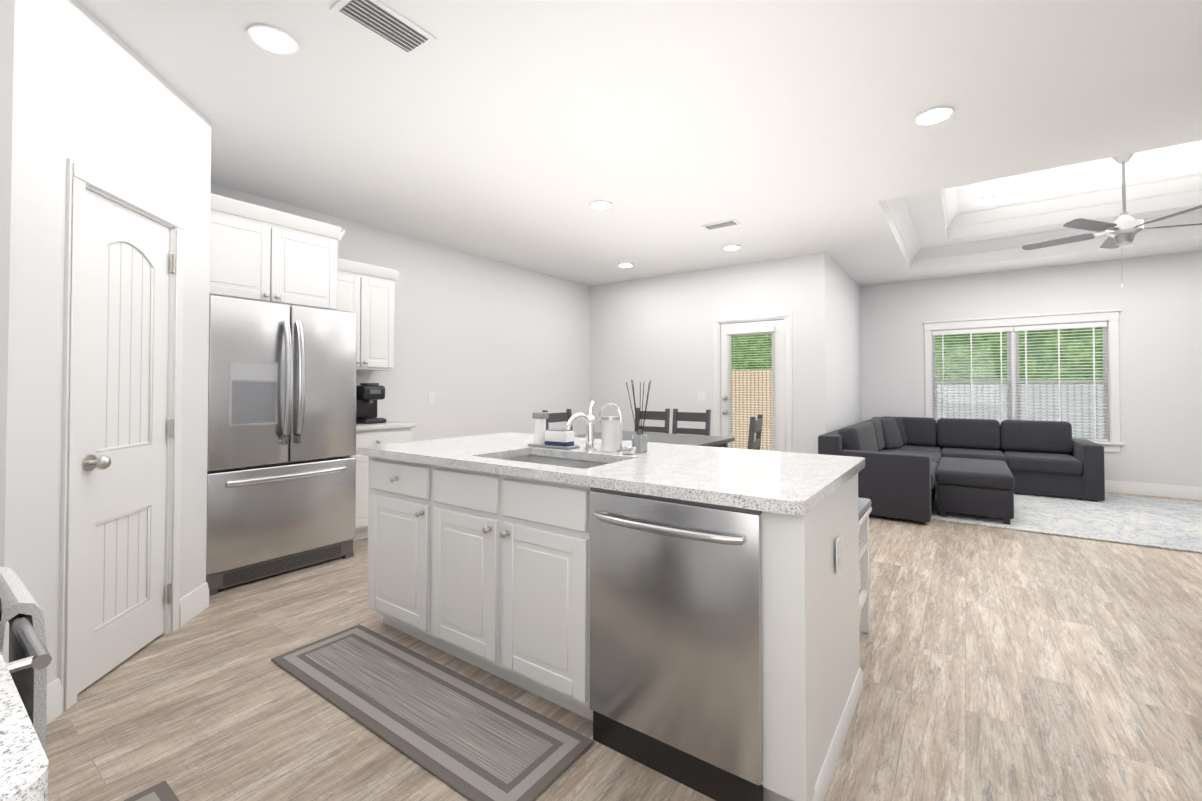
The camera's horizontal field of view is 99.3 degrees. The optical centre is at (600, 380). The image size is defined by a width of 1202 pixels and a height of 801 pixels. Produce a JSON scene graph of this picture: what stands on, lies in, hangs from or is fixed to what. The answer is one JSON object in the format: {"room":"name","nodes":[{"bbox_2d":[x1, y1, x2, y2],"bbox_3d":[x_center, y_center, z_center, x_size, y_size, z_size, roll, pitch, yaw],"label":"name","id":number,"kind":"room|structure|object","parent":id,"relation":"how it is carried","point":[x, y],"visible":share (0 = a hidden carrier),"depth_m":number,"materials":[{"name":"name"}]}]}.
{"room":"kitchen and dining room","nodes":[
{"label":"kitchen and dining room","id":0,"kind":"room"},
{"bbox_2d":[0,0,103,683],"bbox_3d":[-2.212,-0.124,1.516,0.100,2.740,0.975,-1,-1,35],"label":"wall","id":1,"kind":"structure","parent":0,"point":[52,51],"depth_m":1.83,"materials":[{"name":"white paint"}]},
{"bbox_2d":[58,158,183,712],"bbox_3d":[-2.125,0.208,2.277,0.161,2.102,0.704,0,-1,-11],"label":"door","id":2,"kind":"structure","parent":1,"relation":"attached to","point":[121,453],"depth_m":2.23,"materials":[{"name":"white wood"}]},
{"bbox_2d":[100,148,587,563],"bbox_3d":[-2.132,-0.070,4.900,0.100,2.740,6.820,-1,-1,35],"label":"wall","id":3,"kind":"structure","parent":0,"point":[482,346],"depth_m":5.36,"materials":[{"name":"white paint"}]},
{"bbox_2d":[209,193,344,309],"bbox_3d":[-2.504,-0.848,3.732,0.659,0.650,0.997,-1,-1,35],"label":"upper cabinet","id":4,"kind":"object","parent":3,"relation":"attached to","point":[260,253],"visible":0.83,"depth_m":3.54,"materials":[{"name":"white wood"}]},
{"bbox_2d":[337,258,400,370],"bbox_3d":[-2.151,-0.542,4.459,0.384,0.900,0.715,-1,-1,35],"label":"upper cabinet","id":5,"kind":"object","parent":3,"relation":"attached to","point":[365,292],"visible":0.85,"depth_m":4.42,"materials":[{"name":"white wood"}]},
{"bbox_2d":[428,392,433,402],"bbox_3d":[-1.765,0.179,5.315,0.010,0.115,0.070,-1,-1,35],"label":"switch plate","id":6,"kind":"object","parent":3,"relation":"attached to","point":[430,394],"depth_m":5.31,"materials":[{"name":"white plastic"}]},
{"bbox_2d":[45,492,1201,800],"bbox_3d":[1.810,1.307,3.430,10.200,0.060,11.400,-1,-1,35],"label":"floor","id":7,"kind":"structure","parent":0,"point":[999,664],"depth_m":2.03,"materials":[{"name":"wood"}]},
{"bbox_2d":[0,652,48,800],"bbox_3d":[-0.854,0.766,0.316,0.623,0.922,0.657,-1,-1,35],"label":"countertop","id":8,"kind":"structure","parent":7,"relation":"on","point":[24,761],"depth_m":0.42,"materials":[{"name":"white stone"}]},
{"bbox_2d":[0,598,51,672],"bbox_3d":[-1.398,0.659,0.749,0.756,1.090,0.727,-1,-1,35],"label":"handle","id":9,"kind":"object","parent":7,"relation":"on","point":[35,650],"visible":0.79,"depth_m":0.88,"materials":[{"name":"grey metal"}]},
{"bbox_2d":[0,567,46,751],"bbox_3d":[-1.278,0.638,1.099,0.350,0.403,0.073,-1,-1,35],"label":"towel","id":10,"kind":"object","parent":9,"relation":"hanging from","point":[16,597],"visible":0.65,"depth_m":1.02,"materials":[{"name":"fabric"}]},
{"bbox_2d":[124,781,179,800],"bbox_3d":[-0.864,1.231,0.990,1.480,0.012,0.400,-1,-1,35],"label":"kitchen mat","id":11,"kind":"object","parent":7,"relation":"on","point":[162,791],"visible":0.91,"depth_m":1.52,"materials":[{"name":"grey fabric"}]},
{"bbox_2d":[206,294,356,595],"bbox_3d":[-2.370,0.387,3.588,0.967,1.785,0.902,-1,-1,35],"label":"fridge","id":12,"kind":"object","parent":7,"relation":"on","point":[281,478],"visible":0.85,"depth_m":3.29,"materials":[{"name":"grey metal"}]},
{"bbox_2d":[350,417,415,540],"bbox_3d":[-2.054,0.781,4.343,0.652,1.020,0.675,-1,-1,35],"label":"base cabinet","id":13,"kind":"object","parent":7,"relation":"on","point":[389,432],"visible":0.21,"depth_m":4.10,"materials":[{"name":"white wood"}]},
{"bbox_2d":[356,383,386,423],"bbox_3d":[-2.040,0.197,4.431,0.250,0.345,0.260,-1,-1,35],"label":"coffee maker","id":14,"kind":"object","parent":13,"relation":"on","point":[368,395],"visible":0.73,"depth_m":4.40,"materials":[{"name":"black plastic"}]},
{"bbox_2d":[271,624,593,800],"bbox_3d":[-0.752,1.248,2.025,1.500,0.012,0.415,-1,-1,35],"label":"kitchen mat","id":15,"kind":"object","parent":7,"relation":"on","point":[469,739],"visible":1,"depth_m":1.88,"materials":[{"name":"grey fabric"}]},
{"bbox_2d":[542,409,572,430],"bbox_3d":[-0.297,0.814,5.432,0.485,0.990,0.460,-1,-1,35],"label":"dining chair","id":16,"kind":"object","parent":7,"relation":"on","point":[561,417],"visible":0.1,"depth_m":5.58,"materials":[{"name":"grey wood"}]},
{"bbox_2d":[359,452,864,800],"bbox_3d":[-0.087,0.817,2.324,2.154,0.885,1.000,-1,-1,35],"label":"kitchen island","id":17,"kind":"object","parent":7,"relation":"on","point":[687,615],"depth_m":1.68,"materials":[{"name":"white wood"}]},
{"bbox_2d":[359,432,598,463],"bbox_3d":[-0.641,0.364,2.838,0.745,0.037,1.074,-1,-1,35],"label":"island countertop","id":18,"kind":"structure","parent":17,"relation":"on","point":[498,444],"depth_m":2.59,"materials":[{"name":"white stone"}]},
{"bbox_2d":[451,440,686,479],"bbox_3d":[-0.077,0.357,2.436,0.640,0.037,1.074,-1,-1,35],"label":"island countertop","id":19,"kind":"structure","parent":17,"relation":"on","point":[573,447],"depth_m":2.30,"materials":[{"name":"white stone"}]},
{"bbox_2d":[599,380,650,451],"bbox_3d":[0.125,0.164,2.425,0.216,0.330,0.174,-1,-1,35],"label":"reed diffuser","id":20,"kind":"object","parent":19,"relation":"on","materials":[{"name":"clear glass"}]},
{"bbox_2d":[563,445,864,511],"bbox_3d":[0.513,0.359,2.015,0.808,0.054,1.074,-1,-1,35],"label":"island countertop","id":21,"kind":"structure","parent":17,"relation":"on","point":[770,479],"depth_m":1.79,"materials":[{"name":"white stone"}]},
{"bbox_2d":[499,452,610,467],"bbox_3d":[-0.212,0.444,2.244,0.680,0.167,0.420,-1,-1,35],"label":"sink","id":22,"kind":"object","parent":21,"relation":"in","point":[539,457],"depth_m":2.48,"materials":[{"name":"grey metal"}]},
{"bbox_2d":[836,536,840,574],"bbox_3d":[0.806,0.592,1.732,0.007,0.115,0.070,-1,-1,35],"label":"outlet","id":23,"kind":"object","parent":17,"relation":"attached to","point":[838,538],"depth_m":1.72,"materials":[{"name":"white plastic"}]},
{"bbox_2d":[634,408,669,432],"bbox_3d":[0.472,0.819,5.783,0.460,0.990,0.485,-1,-1,35],"label":"dining chair","id":24,"kind":"object","parent":7,"relation":"on","point":[657,415],"visible":0.25,"depth_m":5.95,"materials":[{"name":"grey wood"}]},
{"bbox_2d":[574,431,734,447],"bbox_3d":[0.461,0.920,4.878,1.370,0.760,0.860,-1,-1,35],"label":"dining table","id":25,"kind":"object","parent":7,"relation":"on","point":[702,440],"visible":0.31,"depth_m":4.71,"materials":[{"name":"grey wood"}]},
{"bbox_2d":[672,409,710,435],"bbox_3d":[0.879,0.815,5.493,0.460,0.990,0.485,-1,-1,35],"label":"dining chair","id":26,"kind":"object","parent":7,"relation":"on","point":[692,416],"visible":0.17,"depth_m":5.67,"materials":[{"name":"grey wood"}]},
{"bbox_2d":[748,414,762,449],"bbox_3d":[1.129,0.798,4.443,0.485,0.990,0.460,0,-1,25],"label":"dining chair","id":27,"kind":"object","parent":7,"relation":"on","point":[755,425],"visible":0.23,"depth_m":4.21,"materials":[{"name":"grey wood"}]},
{"bbox_2d":[858,497,871,632],"bbox_3d":[1.066,0.930,2.530,0.440,0.665,0.440,-1,-1,35],"label":"stool","id":28,"kind":"object","parent":7,"relation":"on","point":[864,508],"visible":0.27,"depth_m":2.55,"materials":[{"name":"white wood"}]},
{"bbox_2d":[818,416,1104,522],"bbox_3d":[3.985,0.894,5.584,2.390,0.832,2.980,-1,-1,35],"label":"sofa","id":29,"kind":"object","parent":7,"relation":"on","point":[902,456],"visible":0.9,"depth_m":5.66,"materials":[{"name":"fabric"}]},
{"bbox_2d":[931,493,1201,553],"bbox_3d":[4.767,1.293,5.038,3.550,0.017,2.450,-1,-1,35],"label":"rug","id":30,"kind":"object","parent":7,"relation":"on","point":[1169,524],"visible":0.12,"depth_m":4.69,"materials":[{"name":"grey fabric"}]},
{"bbox_2d":[935,457,1014,524],"bbox_3d":[3.723,1.063,5.110,0.590,0.443,1.170,-1,-1,35],"label":"ottoman","id":31,"kind":"object","parent":30,"relation":"on","point":[982,487],"visible":1,"depth_m":4.67,"materials":[{"name":"fabric"}]},
{"bbox_2d":[78,0,1201,285],"bbox_3d":[1.894,-1.737,3.511,8.500,0.550,9.350,-1,-1,35],"label":"ceiling","id":32,"kind":"structure","parent":0,"point":[524,134],"depth_m":2.89,"materials":[{"name":"white paint"}]},
{"bbox_2d":[247,23,298,54],"bbox_3d":[-1.421,-1.475,2.216,0.189,0.014,0.189,0,-1,-9],"label":"recessed light","id":33,"kind":"object","parent":32,"relation":"in","point":[272,39],"depth_m":2.20,"materials":[{"name":"white plastic"}]},
{"bbox_2d":[330,0,436,56],"bbox_3d":[-0.896,-1.475,2.125,0.200,0.017,0.360,-1,-1,35],"label":"ceiling vent","id":34,"kind":"object","parent":32,"relation":"in","point":[380,20],"depth_m":2.11,"materials":[{"name":"white metal"}]},
{"bbox_2d":[590,200,612,209],"bbox_3d":[0.002,-1.443,4.211,0.189,0.014,0.189,0,-1,-9],"label":"recessed light","id":35,"kind":"object","parent":32,"relation":"in","point":[599,204],"depth_m":4.19,"materials":[{"name":"white"}]},
{"bbox_2d":[618,263,632,266],"bbox_3d":[0.302,-1.410,6.268,0.189,0.014,0.189,0,-1,-9],"label":"recessed light","id":36,"kind":"object","parent":32,"relation":"in","point":[621,264],"depth_m":6.25,"materials":[{"name":"white"}]},
{"bbox_2d":[702,219,739,230],"bbox_3d":[1.111,-1.433,4.734,0.320,0.017,0.160,-1,-1,35],"label":"ceiling vent","id":37,"kind":"object","parent":32,"relation":"in","point":[733,222],"depth_m":4.71,"materials":[{"name":"white metal"}]},
{"bbox_2d":[722,245,740,249],"bbox_3d":[1.401,-1.423,5.485,0.189,0.014,0.189,0,-1,-9],"label":"recessed light","id":38,"kind":"object","parent":32,"relation":"in","point":[728,247],"depth_m":5.45,"materials":[{"name":"white"}]},
{"bbox_2d":[885,197,920,258],"bbox_3d":[3.176,-1.625,5.346,0.115,0.115,2.790,-1,-1,35],"label":"crown molding","id":39,"kind":"structure","parent":32,"relation":"attached to","point":[898,210],"depth_m":5.35,"materials":[{"name":"white"}]},
{"bbox_2d":[913,106,953,125],"bbox_3d":[1.845,-1.465,2.835,0.189,0.014,0.189,0,-1,-9],"label":"recessed light","id":40,"kind":"object","parent":32,"relation":"in","point":[934,115],"depth_m":2.82,"materials":[{"name":"white plastic"}]},
{"bbox_2d":[942,187,960,226],"bbox_3d":[3.511,-1.879,5.130,0.115,0.115,1.980,-1,-1,35],"label":"crown molding","id":41,"kind":"structure","parent":32,"relation":"attached to","point":[950,195],"depth_m":5.52,"materials":[{"name":"white"}]},
{"bbox_2d":[973,196,997,203],"bbox_3d":[3.599,-1.684,4.782,0.189,0.014,0.189,0,-1,-9],"label":"recessed light","id":42,"kind":"object","parent":32,"relation":"in","point":[988,199],"depth_m":4.76,"materials":[{"name":"white"}]},
{"bbox_2d":[910,211,1201,260],"bbox_3d":[5.363,-1.621,5.602,3.380,0.115,0.115,-1,-1,35],"label":"crown molding","id":43,"kind":"structure","parent":32,"relation":"attached to","point":[1192,217],"depth_m":5.92,"materials":[{"name":"white"}]},
{"bbox_2d":[947,175,1201,227],"bbox_3d":[5.131,-1.876,5.280,2.580,0.115,0.115,-1,-1,35],"label":"crown molding","id":44,"kind":"structure","parent":32,"relation":"attached to","point":[1193,183],"depth_m":5.33,"materials":[{"name":"white"}]},
{"bbox_2d":[1022,153,1201,286],"bbox_3d":[4.542,-1.375,4.441,1.348,1.145,1.293,-1,-1,35],"label":"ceiling fan","id":45,"kind":"object","parent":32,"relation":"hanging from","point":[1124,228],"visible":1,"depth_m":4.36,"materials":[{"name":"silver metal"}]},
{"bbox_2d":[588,252,831,453],"bbox_3d":[1.190,-0.042,6.657,3.270,2.740,0.100,-1,-1,35],"label":"wall","id":46,"kind":"structure","parent":0,"point":[659,329],"depth_m":6.62,"materials":[{"name":"white paint"}]},
{"bbox_2d":[698,391,705,400],"bbox_3d":[1.286,0.201,6.516,0.115,0.120,0.011,-1,-1,35],"label":"switch plate","id":47,"kind":"object","parent":46,"relation":"attached to","point":[701,395],"depth_m":6.51,"materials":[{"name":"white plastic"}]},
{"bbox_2d":[726,326,775,449],"bbox_3d":[1.796,0.242,6.133,0.592,1.746,0.048,-1,-1,35],"label":"window blind","id":48,"kind":"object","parent":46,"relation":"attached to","point":[751,330],"visible":0.71,"depth_m":6.14,"materials":[{"name":"white plastic"}]},
{"bbox_2d":[712,310,792,451],"bbox_3d":[1.822,0.258,6.169,0.970,2.125,0.153,-1,-1,35],"label":"door","id":49,"kind":"structure","parent":46,"relation":"attached to","point":[782,366],"depth_m":6.07,"materials":[{"name":"white wood"}]},
{"bbox_2d":[828,256,863,430],"bbox_3d":[3.166,-0.041,6.698,0.100,2.740,2.220,-1,-1,35],"label":"wall","id":50,"kind":"structure","parent":0,"point":[845,378],"depth_m":6.55,"materials":[{"name":"white paint"}]},
{"bbox_2d":[860,251,1201,486],"bbox_3d":[5.852,-0.049,6.220,5.030,2.740,0.100,-1,-1,35],"label":"wall","id":51,"kind":"structure","parent":0,"point":[1160,360],"depth_m":5.98,"materials":[{"name":"white paint"}]},
{"bbox_2d":[922,309,1123,452],"bbox_3d":[5.314,0.017,6.575,1.980,1.680,0.145,-1,-1,35],"label":"window","id":52,"kind":"structure","parent":51,"relation":"in","point":[1114,443],"depth_m":6.45,"materials":[{"name":"white"}]},
{"bbox_2d":[932,322,1108,440],"bbox_3d":[5.314,0.022,6.574,1.744,1.423,0.053,-1,-1,35],"label":"window blind","id":53,"kind":"object","parent":52,"relation":"attached to","point":[1093,325],"visible":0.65,"depth_m":6.48,"materials":[{"name":"white plastic"}]},
{"bbox_2d":[1105,480,1201,499],"bbox_3d":[5.819,1.253,6.152,4.830,0.135,0.017,-1,-1,35],"label":"baseboard","id":54,"kind":"structure","parent":51,"relation":"attached to","point":[1187,492],"depth_m":5.80,"materials":[{"name":"white wood"}]},
{"bbox_2d":[1200,251,1201,355],"bbox_3d":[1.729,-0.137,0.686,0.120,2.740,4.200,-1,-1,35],"label":"wall","id":55,"kind":"structure","parent":0,"point":[1200,251],"depth_m":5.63,"materials":[{"name":"white paint"}]},
{"label":"outside","id":56,"kind":"structure","parent":0,"visible":0},
{"bbox_2d":[732,333,771,450],"bbox_3d":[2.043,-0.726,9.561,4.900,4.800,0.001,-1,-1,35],"label":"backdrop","id":57,"kind":"structure","parent":56,"point":[757,352],"depth_m":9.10,"materials":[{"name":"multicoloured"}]},
{"bbox_2d":[935,327,1103,438],"bbox_3d":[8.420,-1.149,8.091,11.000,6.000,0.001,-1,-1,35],"label":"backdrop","id":58,"kind":"structure","parent":56,"point":[1034,343],"depth_m":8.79,"materials":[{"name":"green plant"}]}
]}

